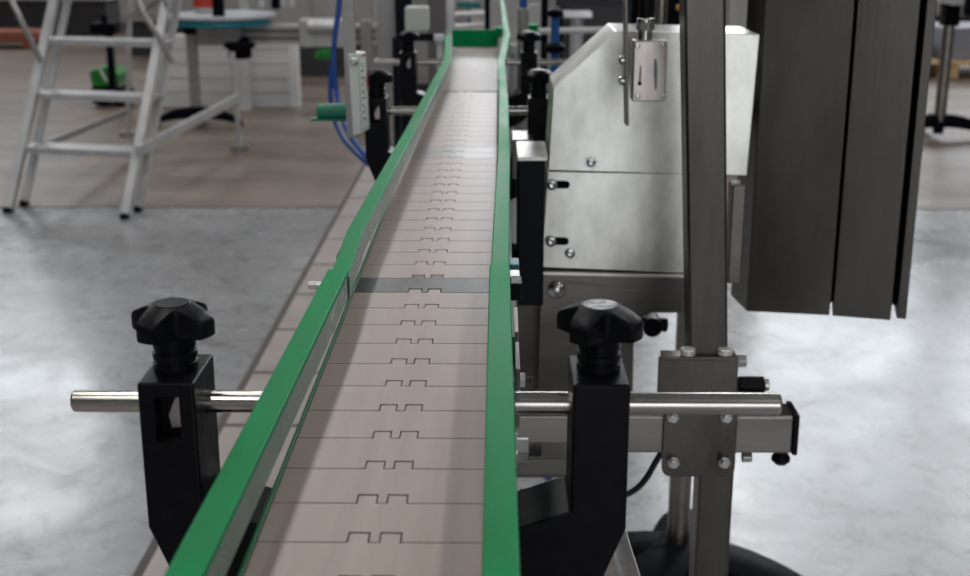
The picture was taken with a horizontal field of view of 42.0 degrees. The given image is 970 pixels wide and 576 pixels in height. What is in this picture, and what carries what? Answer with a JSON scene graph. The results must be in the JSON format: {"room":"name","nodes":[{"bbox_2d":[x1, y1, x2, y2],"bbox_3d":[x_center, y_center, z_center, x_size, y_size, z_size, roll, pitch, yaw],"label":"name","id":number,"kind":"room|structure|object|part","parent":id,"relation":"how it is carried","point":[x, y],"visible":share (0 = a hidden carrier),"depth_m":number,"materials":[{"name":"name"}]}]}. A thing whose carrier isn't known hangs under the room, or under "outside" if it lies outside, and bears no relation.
{"room":"processing plant","nodes":[
{"label":"processing plant","id":0,"kind":"room"},
{"bbox_2d":[348,50,369,135],"bbox_3d":[-0.154,-0.238,1.537,0.019,0.100,0.060,0,16,1],"label":"control box","id":1,"kind":"object","parent":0,"point":[358,77],"visible":0.95,"depth_m":1.52,"materials":[{"name":"white"}]},
{"bbox_2d":[342,0,358,137],"bbox_3d":[-0.162,-0.295,1.508,0.016,0.233,0.006,0,16,1],"label":"bar","id":2,"kind":"object","parent":1,"relation":"attached to","point":[348,6],"visible":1,"depth_m":1.51,"materials":[{"name":"metal"}]},
{"bbox_2d":[473,0,483,10],"bbox_3d":[0.195,-8.483,15.338,28.000,10.000,0.200,0,16,1],"label":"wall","id":3,"kind":"structure","parent":0,"point":[481,1],"depth_m":16.63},
{"bbox_2d":[0,16,969,575],"bbox_3d":[0.046,-0.016,4.162,28.000,0.001,26.000,0,16,1],"label":"floor","id":4,"kind":"structure","parent":0,"point":[877,482],"depth_m":3.61,"materials":[{"name":"concrete"}]},
{"bbox_2d":[0,28,53,48],"bbox_3d":[-4.495,-2.350,11.881,0.750,0.160,0.400,0,16,1],"label":"pallet","id":5,"kind":"object","parent":4,"relation":"on","point":[6,34],"visible":0.52,"depth_m":11.68,"materials":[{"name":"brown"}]},
{"bbox_2d":[0,0,125,35],"bbox_3d":[-4.595,-3.429,13.190,1.533,1.500,1.040,0,16,1],"label":"cabinet","id":6,"kind":"object","parent":4,"relation":"on","point":[82,13],"visible":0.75,"depth_m":12.93,"materials":[{"name":"grey"}]},
{"bbox_2d":[89,13,134,105],"bbox_3d":[-2.408,-1.466,8.084,0.245,0.589,0.330,0,16,1],"label":"office chair","id":7,"kind":"object","parent":4,"relation":"on","point":[108,77],"depth_m":8.02,"materials":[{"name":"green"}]},
{"bbox_3d":[-2.366,-1.435,7.983,0.047,0.364,0.040,0,16,1],"label":"handle post","id":8,"kind":"part","parent":7,"relation":"part of","materials":[{"name":"black"}]},
{"bbox_2d":[2,0,248,219],"bbox_3d":[-1.606,-1.243,5.848,0.781,1.412,2.097,0,16,-2],"label":"step ladder","id":9,"kind":"object","parent":4,"relation":"on","point":[141,147],"visible":1,"depth_m":5.28,"materials":[{"name":"metal"}]},
{"bbox_3d":[-1.941,-1.174,5.256,0.096,0.460,0.196,-14,21,-39],"label":"handrail","id":10,"kind":"part","parent":9,"relation":"part of","materials":[{"name":"metal"}]},
{"bbox_3d":[-1.842,-1.140,5.497,0.034,1.406,0.871,4,17,12],"label":"rail","id":11,"kind":"part","parent":9,"relation":"part of","materials":[{"name":"metal"}]},
{"bbox_3d":[-1.906,-1.462,6.765,0.209,1.284,0.031,11,20,33],"label":"leg","id":12,"kind":"part","parent":9,"relation":"part of","materials":[{"name":"metal"}]},
{"bbox_3d":[-1.390,-1.158,5.189,0.111,0.456,0.205,-16,22,-43],"label":"handrail","id":13,"kind":"part","parent":9,"relation":"part of","materials":[{"name":"metal"}]},
{"bbox_3d":[-1.333,-1.108,5.387,0.034,1.406,0.871,4,17,12],"label":"rail","id":14,"kind":"part","parent":9,"relation":"part of","materials":[{"name":"metal"}]},
{"bbox_3d":[-1.284,-0.972,6.509,0.041,0.484,0.042,0,16,1],"label":"leg","id":15,"kind":"part","parent":9,"relation":"part of","materials":[{"name":"metal"}]},
{"bbox_2d":[119,0,249,55],"bbox_3d":[-2.653,-2.936,11.319,1.046,1.600,1.040,0,16,1],"label":"cabinet","id":16,"kind":"object","parent":4,"relation":"on","point":[140,29],"visible":0.28,"depth_m":11.00,"materials":[{"name":"grey"}]},
{"bbox_3d":[-2.920,-2.945,10.813,0.492,1.196,0.014,0,16,1],"label":"door","id":17,"kind":"part","parent":16,"relation":"part of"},
{"bbox_3d":[-2.397,-2.943,10.807,0.492,1.196,0.014,0,16,1],"label":"door","id":18,"kind":"part","parent":16,"relation":"part of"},
{"bbox_2d":[158,34,300,109],"bbox_3d":[-1.627,-1.365,7.968,0.891,0.460,0.190,0,16,1],"label":"cabinet","id":19,"kind":"object","parent":4,"relation":"on","point":[270,78],"depth_m":7.98,"materials":[{"name":"white"}]},
{"bbox_2d":[132,163,371,575],"bbox_3d":[-0.438,-0.018,4.167,0.367,0.002,9.000,0,16,1],"label":"trim","id":20,"kind":"structure","parent":4,"relation":"on","point":[142,566],"depth_m":3.63,"materials":[{"name":"grey"}]},
{"bbox_2d":[143,165,378,575],"bbox_3d":[-0.429,-0.081,4.374,0.339,0.003,9.420,0,16,1],"label":"trim","id":21,"kind":"structure","parent":20,"relation":"on","point":[158,565],"depth_m":3.62,"materials":[{"name":"plastic"}]},
{"bbox_2d":[158,0,376,126],"bbox_3d":[-1.267,-1.408,7.186,1.321,0.980,0.610,0,16,1],"label":"table","id":22,"kind":"object","parent":4,"relation":"on","point":[238,31],"visible":0.71,"depth_m":7.08,"materials":[{"name":"grey"}]},
{"bbox_3d":[-1.796,-0.996,7.291,0.262,0.104,0.074,0,16,1],"label":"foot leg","id":23,"kind":"part","parent":22,"relation":"part of","materials":[{"name":"black"}]},
{"bbox_3d":[-1.666,-1.278,7.207,0.055,0.478,0.055,0,16,1],"label":"leg","id":24,"kind":"part","parent":22,"relation":"part of","materials":[{"name":"metal"}]},
{"bbox_2d":[193,0,212,12],"bbox_3d":[-1.597,-1.618,7.191,0.126,0.096,0.126,0,16,1],"label":"tub","id":25,"kind":"object","parent":22,"relation":"on","point":[200,6],"visible":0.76,"depth_m":7.14,"materials":[{"name":"red"}]},
{"bbox_3d":[-1.597,-1.633,7.186,0.126,0.064,0.126,0,16,1],"label":"lid","id":26,"kind":"part","parent":25,"relation":"part of","materials":[{"name":"red"}]},
{"bbox_3d":[-1.536,-0.998,7.299,0.260,0.104,0.074,-1,16,-4],"label":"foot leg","id":27,"kind":"part","parent":22,"relation":"part of","materials":[{"name":"black"}]},
{"bbox_3d":[-1.359,-1.316,6.998,0.170,0.085,0.170,0,16,1],"label":"motor","id":28,"kind":"part","parent":22,"relation":"part of","materials":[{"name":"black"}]},
{"bbox_3d":[-1.353,-1.357,7.038,0.060,0.087,0.118,2,16,6],"label":"motor mount","id":29,"kind":"part","parent":22,"relation":"part of","materials":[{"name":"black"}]},
{"bbox_3d":[-0.669,-1.215,7.185,0.060,0.610,0.060,0,16,1],"label":"leg","id":30,"kind":"part","parent":22,"relation":"part of","materials":[{"name":"metal"}]},
{"bbox_2d":[249,0,377,76],"bbox_3d":[-1.294,-2.432,9.769,0.941,1.500,0.840,0,16,1],"label":"cabinet","id":31,"kind":"object","parent":4,"relation":"on","point":[310,66],"visible":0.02,"depth_m":9.48,"materials":[{"name":"grey"}]},
{"bbox_3d":[-1.534,-2.488,9.354,0.442,1.067,0.014,0,16,1],"label":"door","id":32,"kind":"part","parent":31,"relation":"part of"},
{"bbox_3d":[-1.063,-2.486,9.349,0.442,1.067,0.014,0,16,1],"label":"door","id":33,"kind":"part","parent":31,"relation":"part of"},
{"bbox_2d":[328,61,368,166],"bbox_3d":[-0.123,-0.044,2.655,0.148,0.911,0.678,6,17,20],"label":"air hose","id":34,"kind":"object","parent":4,"relation":"on","point":[349,146],"visible":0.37,"depth_m":2.31,"materials":[{"name":"blue"}]},
{"bbox_2d":[376,0,394,146],"bbox_3d":[-0.259,-0.471,3.367,0.044,1.320,0.044,0,16,1],"label":"post","id":35,"kind":"object","parent":4,"relation":"on","point":[385,8],"visible":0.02,"depth_m":3.29,"materials":[{"name":"metal"}]},
{"bbox_2d":[395,0,411,133],"bbox_3d":[-0.209,-0.457,3.318,0.042,1.320,0.042,0,16,1],"label":"column","id":36,"kind":"structure","parent":4,"relation":"on","point":[400,5],"depth_m":3.23,"materials":[{"name":"black"}]},
{"bbox_2d":[403,5,429,30],"bbox_3d":[-0.163,-0.677,3.127,0.060,0.057,0.282,0,16,1],"label":"junction box","id":37,"kind":"object","parent":36,"relation":"attached to","point":[417,18],"visible":0.98,"depth_m":2.99,"materials":[{"name":"grey"}]},
{"bbox_2d":[392,33,446,147],"bbox_3d":[-0.153,-0.165,3.073,0.128,0.896,0.019,0,16,1],"label":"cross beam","id":38,"kind":"structure","parent":4,"relation":"on","point":[423,36],"depth_m":2.97,"materials":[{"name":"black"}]},
{"bbox_2d":[428,0,445,85],"bbox_3d":[-0.137,-0.557,3.660,0.050,1.320,0.050,0,16,1],"label":"post","id":39,"kind":"object","parent":4,"relation":"on","point":[437,8],"visible":0.02,"depth_m":3.58,"materials":[{"name":"grey metal"}]},
{"bbox_2d":[237,47,639,575],"bbox_3d":[0.124,0.244,1.676,0.426,0.893,2.328,0,16,1],"label":"conveyor","id":40,"kind":"object","parent":4,"relation":"on","point":[474,69],"visible":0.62,"depth_m":0.87,"materials":[{"name":"silver"}]},
{"bbox_2d":[70,297,271,575],"bbox_3d":[-0.160,0.088,0.653,0.102,0.169,0.045,0,16,1],"label":"clamp","id":41,"kind":"object","parent":40,"relation":"attached to","point":[177,401],"visible":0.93,"depth_m":0.63,"materials":[{"name":"black"}]},
{"bbox_3d":[-0.160,0.058,0.645,0.102,0.011,0.011,0,16,1],"label":"rod","id":42,"kind":"part","parent":41,"relation":"part of","materials":[{"name":"metal"}]},
{"bbox_3d":[-0.157,0.015,0.632,0.038,0.016,0.038,-6,17,-20],"label":"knob","id":43,"kind":"part","parent":41,"relation":"part of","materials":[{"name":"plastic"}]},
{"bbox_3d":[-0.157,0.031,0.637,0.022,0.020,0.022,0,16,1],"label":"stem","id":44,"kind":"part","parent":41,"relation":"part of","materials":[{"name":"plastic"}]},
{"bbox_2d":[164,35,451,575],"bbox_3d":[-0.086,-0.196,1.502,0.034,0.020,2.235,0,16,1],"label":"rail","id":45,"kind":"object","parent":40,"relation":"on","point":[213,538],"visible":1,"depth_m":0.62,"materials":[{"name":"green plastic"}]},
{"bbox_2d":[243,91,497,575],"bbox_3d":[-0.040,-0.078,1.209,0.102,0.012,1.608,0,16,1],"label":"conveyor belt","id":46,"kind":"object","parent":40,"relation":"on","point":[383,475],"visible":0.94,"depth_m":0.71,"materials":[{"name":"grey"}]},
{"bbox_2d":[365,68,417,180],"bbox_3d":[-0.142,-0.199,1.638,0.114,0.169,0.045,0,16,1],"label":"clamp","id":47,"kind":"object","parent":40,"relation":"attached to","point":[378,150],"visible":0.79,"depth_m":1.62,"materials":[{"name":"plastic"}]},
{"bbox_2d":[311,103,345,120],"bbox_3d":[-0.194,-0.224,1.600,0.052,0.022,0.022,0,16,1],"label":"pad","id":48,"kind":"object","parent":47,"relation":"attached to","point":[326,111],"visible":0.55,"depth_m":1.59,"materials":[{"name":"teal"}]},
{"bbox_3d":[-0.139,-0.256,1.621,0.022,0.020,0.022,0,16,1],"label":"stem","id":49,"kind":"part","parent":47,"relation":"part of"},
{"bbox_3d":[-0.139,-0.272,1.616,0.038,0.016,0.038,-3,17,-12],"label":"knob","id":50,"kind":"part","parent":47,"relation":"part of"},
{"bbox_3d":[-0.142,-0.229,1.629,0.114,0.011,0.011,0,16,1],"label":"rod","id":51,"kind":"part","parent":47,"relation":"part of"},
{"bbox_2d":[374,31,443,117],"bbox_3d":[-0.131,-0.361,2.193,0.123,0.169,0.045,0,16,1],"label":"clamp","id":52,"kind":"object","parent":40,"relation":"attached to","point":[410,95],"visible":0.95,"depth_m":2.17,"materials":[{"name":"plastic"}]},
{"bbox_2d":[331,0,365,158],"bbox_3d":[-0.219,-0.383,2.196,0.045,0.321,0.330,-6,17,-21],"label":"air hose","id":53,"kind":"object","parent":52,"relation":"attached to","point":[353,141],"visible":0.64,"depth_m":2.30,"materials":[{"name":"blue"}]},
{"bbox_3d":[-0.133,-0.434,2.172,0.038,0.016,0.038,-3,17,-12],"label":"knob","id":54,"kind":"part","parent":52,"relation":"part of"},
{"bbox_3d":[-0.133,-0.418,2.177,0.022,0.020,0.022,0,16,1],"label":"stem","id":55,"kind":"part","parent":52,"relation":"part of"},
{"bbox_3d":[-0.131,-0.391,2.185,0.123,0.011,0.011,0,16,1],"label":"rod","id":56,"kind":"part","parent":52,"relation":"part of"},
{"bbox_3d":[-0.027,-0.406,2.328,0.102,0.008,0.712,0,16,1],"label":"plate","id":57,"kind":"part","parent":40,"relation":"part of","materials":[{"name":"plastic"}]},
{"bbox_2d":[452,27,502,46],"bbox_3d":[-0.017,-0.528,2.658,0.107,0.042,0.032,0,16,1],"label":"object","id":58,"kind":"object","parent":40,"relation":"attached to","point":[460,37],"visible":1,"depth_m":2.66,"materials":[{"name":"plastic"}]},
{"bbox_2d":[482,0,521,575],"bbox_3d":[0.033,-0.414,2.251,0.028,0.021,3.798,0,16,1],"label":"rail","id":59,"kind":"object","parent":40,"relation":"on","point":[500,543],"visible":1,"depth_m":0.63,"materials":[{"name":"green plastic"}]},
{"bbox_2d":[512,131,532,178],"bbox_3d":[0.047,-0.171,1.615,0.026,0.050,0.070,0,16,1],"label":"block","id":60,"kind":"object","parent":40,"relation":"attached to","point":[516,135],"visible":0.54,"depth_m":1.58,"materials":[{"name":"metal"}]},
{"bbox_2d":[511,141,547,305],"bbox_3d":[0.047,-0.073,1.401,0.040,0.165,0.100,0,16,1],"label":"housing","id":61,"kind":"object","parent":40,"relation":"attached to","point":[532,156],"visible":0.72,"depth_m":1.35,"materials":[{"name":"black"}]},
{"bbox_3d":[0.031,-0.037,1.412,0.008,0.020,0.030,0,16,1],"label":"mount arm","id":62,"kind":"part","parent":61,"relation":"part of","materials":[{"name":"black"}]},
{"bbox_3d":[0.051,-0.150,1.379,0.033,0.005,0.100,0,16,1],"label":"lid","id":63,"kind":"part","parent":61,"relation":"part of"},
{"bbox_2d":[508,69,551,200],"bbox_3d":[0.094,-0.198,1.635,0.135,0.169,0.045,0,16,1],"label":"clamp","id":64,"kind":"object","parent":40,"relation":"attached to","point":[535,110],"visible":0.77,"depth_m":1.61,"materials":[{"name":"plastic"}]},
{"bbox_3d":[0.094,-0.228,1.626,0.135,0.011,0.011,0,16,1],"label":"rod","id":65,"kind":"part","parent":64,"relation":"part of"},
{"bbox_3d":[0.069,-0.271,1.614,0.038,0.016,0.038,-3,17,-12],"label":"knob","id":66,"kind":"part","parent":64,"relation":"part of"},
{"bbox_3d":[0.069,-0.256,1.619,0.022,0.020,0.022,0,16,1],"label":"stem","id":67,"kind":"part","parent":64,"relation":"part of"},
{"bbox_2d":[506,31,566,128],"bbox_3d":[0.101,-0.360,2.191,0.135,0.169,0.045,0,16,1],"label":"clamp","id":68,"kind":"object","parent":40,"relation":"attached to","point":[528,60],"visible":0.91,"depth_m":2.17,"materials":[{"name":"plastic"}]},
{"bbox_3d":[0.076,-0.418,2.174,0.022,0.020,0.022,0,16,1],"label":"stem","id":69,"kind":"part","parent":68,"relation":"part of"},
{"bbox_3d":[0.076,-0.433,2.170,0.038,0.016,0.038,-3,17,-12],"label":"knob","id":70,"kind":"part","parent":68,"relation":"part of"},
{"bbox_3d":[0.101,-0.391,2.182,0.135,0.011,0.011,0,16,1],"label":"rod","id":71,"kind":"part","parent":68,"relation":"part of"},
{"bbox_3d":[0.193,0.497,0.976,0.271,0.788,0.025,0,16,1],"label":"leg","id":72,"kind":"part","parent":40,"relation":"part of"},
{"bbox_2d":[515,299,781,575],"bbox_3d":[0.083,0.089,0.651,0.135,0.169,0.045,0,16,1],"label":"clamp","id":73,"kind":"object","parent":40,"relation":"attached to","point":[574,523],"visible":1,"depth_m":0.64,"materials":[{"name":"plastic"}]},
{"bbox_3d":[0.057,0.032,0.634,0.022,0.020,0.022,0,16,1],"label":"stem","id":74,"kind":"part","parent":73,"relation":"part of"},
{"bbox_3d":[0.057,0.016,0.630,0.038,0.016,0.038,-3,17,-12],"label":"knob","id":75,"kind":"part","parent":73,"relation":"part of","materials":[{"name":"plastic"}]},
{"bbox_3d":[0.083,0.059,0.642,0.135,0.011,0.011,0,16,1],"label":"rod","id":76,"kind":"part","parent":73,"relation":"part of","materials":[{"name":"metal"}]},
{"bbox_2d":[434,34,443,70],"bbox_3d":[-0.100,-0.119,2.893,0.022,0.909,0.040,0,16,1],"label":"fitting","id":77,"kind":"object","parent":4,"relation":"on","point":[439,38],"visible":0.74,"depth_m":2.77,"materials":[{"name":"plastic"}]},
{"bbox_2d":[412,0,472,91],"bbox_3d":[-0.257,-1.814,7.829,0.345,1.400,0.840,0,16,1],"label":"cabinet","id":78,"kind":"object","parent":4,"relation":"on","point":[421,47],"visible":0.12,"depth_m":7.54,"materials":[{"name":"grey"}]},
{"bbox_2d":[446,0,454,46],"bbox_3d":[-0.116,-0.635,3.964,0.060,1.301,0.035,0,16,1],"label":"post","id":79,"kind":"object","parent":4,"relation":"on","point":[450,4],"visible":0.02,"depth_m":3.89,"materials":[{"name":"metal"}]},
{"bbox_2d":[457,2,480,22],"bbox_3d":[-0.062,-0.709,5.031,0.093,0.844,0.040,0,16,1],"label":"block","id":80,"kind":"object","parent":4,"relation":"on","point":[469,5],"visible":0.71,"depth_m":4.90,"materials":[{"name":"teal"}]},
{"bbox_2d":[455,10,483,21],"bbox_3d":[-0.066,-0.611,4.713,0.142,0.835,0.020,0,16,-1],"label":"tube","id":81,"kind":"object","parent":4,"relation":"on","point":[481,12],"visible":0.18,"depth_m":4.59,"materials":[{"name":"metal"}]},
{"bbox_2d":[455,22,483,28],"bbox_3d":[-0.060,-0.488,4.312,0.129,0.824,0.018,0,16,-1],"label":"tube","id":82,"kind":"object","parent":4,"relation":"on","point":[463,25],"visible":0.19,"depth_m":4.19,"materials":[{"name":"metal"}]},
{"bbox_2d":[0,206,969,209],"bbox_3d":[0.059,-0.333,5.248,28.000,0.001,0.018,0,16,1],"label":"trim","id":83,"kind":"structure","parent":4,"relation":"on","point":[0,206],"depth_m":5.25,"materials":[{"name":"grey"}]},
{"bbox_2d":[484,0,489,28],"bbox_3d":[0.007,-0.671,4.052,0.017,1.320,0.017,0,16,1],"label":"post","id":84,"kind":"object","parent":4,"relation":"on","point":[486,2],"visible":0.02,"depth_m":3.99,"materials":[{"name":"black"}]},
{"bbox_2d":[508,43,516,242],"bbox_3d":[0.055,-0.048,2.641,0.018,0.914,0.040,0,16,1],"label":"plate","id":85,"kind":"object","parent":4,"relation":"on","point":[512,52],"visible":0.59,"depth_m":2.54,"materials":[{"name":"metal"}]},
{"bbox_2d":[515,0,528,306],"bbox_3d":[0.077,-0.106,2.667,0.023,1.010,0.023,0,16,1],"label":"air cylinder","id":86,"kind":"object","parent":4,"relation":"on","point":[522,11],"visible":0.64,"depth_m":2.54,"materials":[{"name":"metal"}]},
{"bbox_2d":[490,0,559,144],"bbox_3d":[0.205,-1.529,6.850,0.371,1.400,0.840,0,16,1],"label":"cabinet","id":87,"kind":"object","parent":4,"relation":"on","point":[511,6],"visible":0.02,"depth_m":6.49,"materials":[{"name":"grey"}]},
{"bbox_3d":[0.108,-1.565,6.439,0.174,1.012,0.014,0,16,1],"label":"door","id":88,"kind":"part","parent":87,"relation":"part of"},
{"bbox_3d":[0.293,-1.565,6.437,0.174,1.012,0.014,0,16,1],"label":"door","id":89,"kind":"part","parent":87,"relation":"part of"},
{"bbox_2d":[529,23,537,49],"bbox_3d":[0.103,-0.115,2.828,0.022,0.937,0.030,0,16,1],"label":"block","id":90,"kind":"object","parent":4,"relation":"on","point":[532,26],"visible":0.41,"depth_m":2.69,"materials":[{"name":"plastic"}]},
{"bbox_2d":[529,4,539,23],"bbox_3d":[0.122,-0.242,3.239,0.027,0.952,0.040,0,16,1],"label":"plate","id":91,"kind":"object","parent":4,"relation":"on","point":[534,9],"visible":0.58,"depth_m":3.09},
{"bbox_2d":[540,0,547,69],"bbox_3d":[0.156,-0.471,3.367,0.018,1.320,0.018,0,16,1],"label":"post","id":92,"kind":"object","parent":4,"relation":"on","point":[544,3],"visible":0.02,"depth_m":3.30,"materials":[{"name":"black"}]},
{"bbox_2d":[544,8,564,480],"bbox_3d":[0.136,-0.064,2.567,0.040,0.986,0.040,0,16,1],"label":"post","id":93,"kind":"object","parent":4,"relation":"on","point":[554,47],"visible":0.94,"depth_m":2.43,"materials":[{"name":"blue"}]},
{"bbox_2d":[538,27,602,33],"bbox_3d":[0.239,-0.162,3.026,0.235,0.917,0.014,0,16,0],"label":"tube","id":94,"kind":"object","parent":4,"relation":"on","point":[563,30],"visible":0.2,"depth_m":2.89,"materials":[{"name":"metal"}]},
{"bbox_2d":[563,10,591,56],"bbox_3d":[0.321,-0.559,4.516,0.120,0.845,0.120,0,16,1],"label":"table","id":95,"kind":"object","parent":4,"relation":"on","point":[576,39],"visible":0.31,"depth_m":4.39,"materials":[{"name":"metal"}]},
{"bbox_2d":[556,0,622,5],"bbox_3d":[0.260,-0.185,2.986,0.200,0.983,0.020,0,16,1],"label":"cross beam","id":96,"kind":"structure","parent":4,"relation":"on","point":[558,2],"depth_m":2.85,"materials":[{"name":"grey"}]},
{"bbox_2d":[559,6,622,66],"bbox_3d":[0.584,-1.443,6.557,0.364,1.400,0.840,0,16,1],"label":"cabinet","id":97,"kind":"object","parent":4,"relation":"on","point":[601,15],"visible":0.02,"depth_m":6.19,"materials":[{"name":"grey"}]},
{"bbox_2d":[515,0,799,575],"bbox_3d":[0.179,0.202,1.393,0.303,1.133,0.140,0,16,1],"label":"stand","id":98,"kind":"object","parent":4,"relation":"on","point":[704,448],"visible":0.85,"depth_m":1.30,"materials":[{"name":"metal"}]},
{"bbox_2d":[516,0,759,477],"bbox_3d":[0.166,-0.167,1.610,0.286,0.680,0.642,0,16,1],"label":"machine","id":99,"kind":"object","parent":98,"relation":"attached to","point":[613,211],"depth_m":1.46,"materials":[{"name":"silver"}]},
{"bbox_3d":[0.052,0.062,1.551,0.030,0.184,0.010,0,16,1],"label":"panel","id":100,"kind":"part","parent":99,"relation":"part of","materials":[{"name":"metal"}]},
{"bbox_2d":[520,452,661,497],"bbox_3d":[0.119,0.213,1.407,0.160,0.070,0.007,0,16,1],"label":"cable","id":101,"kind":"object","parent":99,"relation":"attached to","point":[658,457],"visible":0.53,"depth_m":1.40,"materials":[{"name":"black plastic"}]},
{"bbox_3d":[0.154,0.083,1.515,0.180,0.210,0.012,0,16,1],"label":"carrier panel","id":102,"kind":"part","parent":99,"relation":"part of","materials":[{"name":"metal"}]},
{"bbox_3d":[0.153,-0.090,1.519,0.172,0.121,0.100,0,16,1],"label":"plate","id":103,"kind":"part","parent":99,"relation":"part of","materials":[{"name":"metal"}]},
{"bbox_3d":[0.147,-0.273,1.330,0.013,0.201,0.025,0,16,1],"label":"sensor bracket","id":104,"kind":"part","parent":99,"relation":"part of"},
{"bbox_2d":[630,0,667,100],"bbox_3d":[0.175,-0.287,1.334,0.036,0.175,0.042,0,16,1],"label":"sensor","id":105,"kind":"object","parent":99,"relation":"on","point":[648,55],"visible":1,"depth_m":1.33,"materials":[{"name":"grey"}]},
{"bbox_2d":[545,23,759,175],"bbox_3d":[0.191,-0.225,1.489,0.235,0.164,0.115,0,16,1],"label":"hood","id":106,"kind":"object","parent":99,"relation":"attached to","point":[587,134],"depth_m":1.44,"materials":[{"name":"metal"}]},
{"bbox_3d":[0.243,-0.454,1.808,0.073,0.200,0.100,0,16,1],"label":"motor","id":107,"kind":"part","parent":99,"relation":"part of","materials":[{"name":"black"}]},
{"bbox_3d":[0.204,0.043,1.524,0.032,0.024,0.032,0,16,1],"label":"lever","id":108,"kind":"part","parent":99,"relation":"part of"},
{"bbox_3d":[0.298,-0.067,1.505,0.016,0.120,0.030,0,16,1],"label":"rail","id":109,"kind":"part","parent":99,"relation":"part of","materials":[{"name":"metal"}]},
{"bbox_2d":[731,0,936,319],"bbox_3d":[0.419,-0.261,1.567,0.245,0.596,0.080,4,17,14],"label":"panel","id":110,"kind":"object","parent":99,"relation":"attached to","point":[832,179],"visible":0.87,"depth_m":1.55,"materials":[{"name":"black"}]},
{"bbox_3d":[0.385,-0.263,1.571,0.127,0.595,0.071,4,17,13],"label":"panel","id":111,"kind":"part","parent":110,"relation":"part of","materials":[{"name":"metal"}]},
{"bbox_3d":[0.452,-0.237,1.594,0.172,0.536,0.012,4,17,13],"label":"plate","id":112,"kind":"part","parent":110,"relation":"part of","materials":[{"name":"black"}]},
{"bbox_3d":[0.485,-0.257,1.548,0.071,0.594,0.075,4,17,13],"label":"panel","id":113,"kind":"part","parent":110,"relation":"part of","materials":[{"name":"metal"}]},
{"bbox_3d":[0.532,-0.255,1.538,0.011,0.592,0.075,4,17,13],"label":"panel","id":114,"kind":"part","parent":110,"relation":"part of","materials":[{"name":"metal"}]},
{"bbox_3d":[0.221,0.135,1.317,0.085,0.134,0.005,0,16,1],"label":"clamp plate","id":115,"kind":"part","parent":98,"relation":"part of","materials":[{"name":"metal"}]},
{"bbox_3d":[0.221,0.070,1.304,0.077,0.004,0.022,0,16,1],"label":"clamp plate","id":116,"kind":"part","parent":98,"relation":"part of","materials":[{"name":"metal"}]},
{"bbox_3d":[0.219,-0.133,1.264,0.064,0.418,0.040,0,16,1],"label":"upright post","id":117,"kind":"part","parent":98,"relation":"part of","materials":[{"name":"metal"}]},
{"bbox_3d":[0.254,0.418,1.466,0.038,0.652,0.040,0,16,1],"label":"upright post","id":118,"kind":"part","parent":98,"relation":"part of","materials":[{"name":"metal"}]},
{"bbox_3d":[0.287,0.105,1.363,0.028,0.019,0.019,0,16,1],"label":"handle","id":119,"kind":"part","parent":98,"relation":"part of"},
{"bbox_3d":[0.304,0.105,1.363,0.005,0.013,0.013,0,16,1],"label":"handle","id":120,"kind":"part","parent":98,"relation":"part of","materials":[{"name":"grey"}]},
{"bbox_3d":[0.320,0.183,1.365,0.020,0.014,0.020,0,16,1],"label":"clamp knob","id":121,"kind":"part","parent":98,"relation":"part of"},
{"bbox_2d":[627,313,801,575],"bbox_3d":[0.306,0.245,2.082,0.522,0.664,0.506,-8,18,-26],"label":"pedestal stand","id":122,"kind":"object","parent":4,"relation":"on","point":[664,550],"visible":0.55,"depth_m":2.11,"materials":[{"name":"black"}]},
{"bbox_3d":[0.175,0.482,2.187,0.310,0.125,0.105,2,16,8],"label":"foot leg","id":123,"kind":"part","parent":122,"relation":"part of","materials":[{"name":"black"}]},
{"bbox_3d":[0.244,0.525,2.040,0.105,0.125,0.310,10,19,31],"label":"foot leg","id":124,"kind":"part","parent":122,"relation":"part of","materials":[{"name":"black"}]},
{"bbox_3d":[0.370,0.447,2.308,0.105,0.125,0.310,4,17,15],"label":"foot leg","id":125,"kind":"part","parent":122,"relation":"part of","materials":[{"name":"black"}]},
{"bbox_3d":[0.473,0.504,2.112,0.310,0.125,0.105,6,17,20],"label":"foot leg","id":126,"kind":"part","parent":122,"relation":"part of","materials":[{"name":"black"}]},
{"bbox_2d":[725,0,747,28],"bbox_3d":[1.268,-1.211,6.118,0.223,1.200,0.200,0,16,1],"label":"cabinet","id":127,"kind":"object","parent":4,"relation":"on","point":[736,10],"visible":0.02,"depth_m":5.99,"materials":[{"name":"metal"}]},
{"bbox_2d":[924,0,969,133],"bbox_3d":[2.662,-1.239,6.784,0.977,0.880,0.592,0,16,1],"label":"pedestal table","id":128,"kind":"object","parent":4,"relation":"on","point":[950,10],"visible":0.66,"depth_m":6.78,"materials":[{"name":"black"}]},
{"bbox_3d":[2.325,-0.888,6.885,0.302,0.124,0.063,0,16,1],"label":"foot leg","id":129,"kind":"part","parent":128,"relation":"part of","materials":[{"name":"black"}]},
{"bbox_3d":[2.625,-0.887,6.881,0.302,0.124,0.063,0,16,1],"label":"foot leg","id":130,"kind":"part","parent":128,"relation":"part of","materials":[{"name":"black"}]},
{"bbox_2d":[930,57,969,77],"bbox_3d":[3.508,-1.754,9.882,1.250,0.126,0.840,0,16,1],"label":"pallet","id":131,"kind":"object","parent":4,"relation":"on","point":[955,64],"visible":0.06,"depth_m":9.49,"materials":[{"name":"brown wood"}]},
{"bbox_2d":[932,22,969,59],"bbox_3d":[3.708,-1.927,9.819,0.500,0.240,0.600,0,16,1],"label":"carton","id":132,"kind":"object","parent":131,"relation":"on","point":[961,45],"visible":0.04,"depth_m":9.55,"materials":[{"name":"grey"}]},
{"bbox_2d":[935,2,969,21],"bbox_3d":[4.872,-3.383,13.208,1.082,1.400,0.840,0,16,1],"label":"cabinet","id":133,"kind":"object","parent":4,"relation":"on","point":[963,18],"visible":0.02,"depth_m":13.02,"materials":[{"name":"grey"}]},
{"bbox_3d":[4.597,-3.372,12.812,0.508,1.104,0.014,0,16,1],"label":"door","id":134,"kind":"part","parent":133,"relation":"part of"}
]}

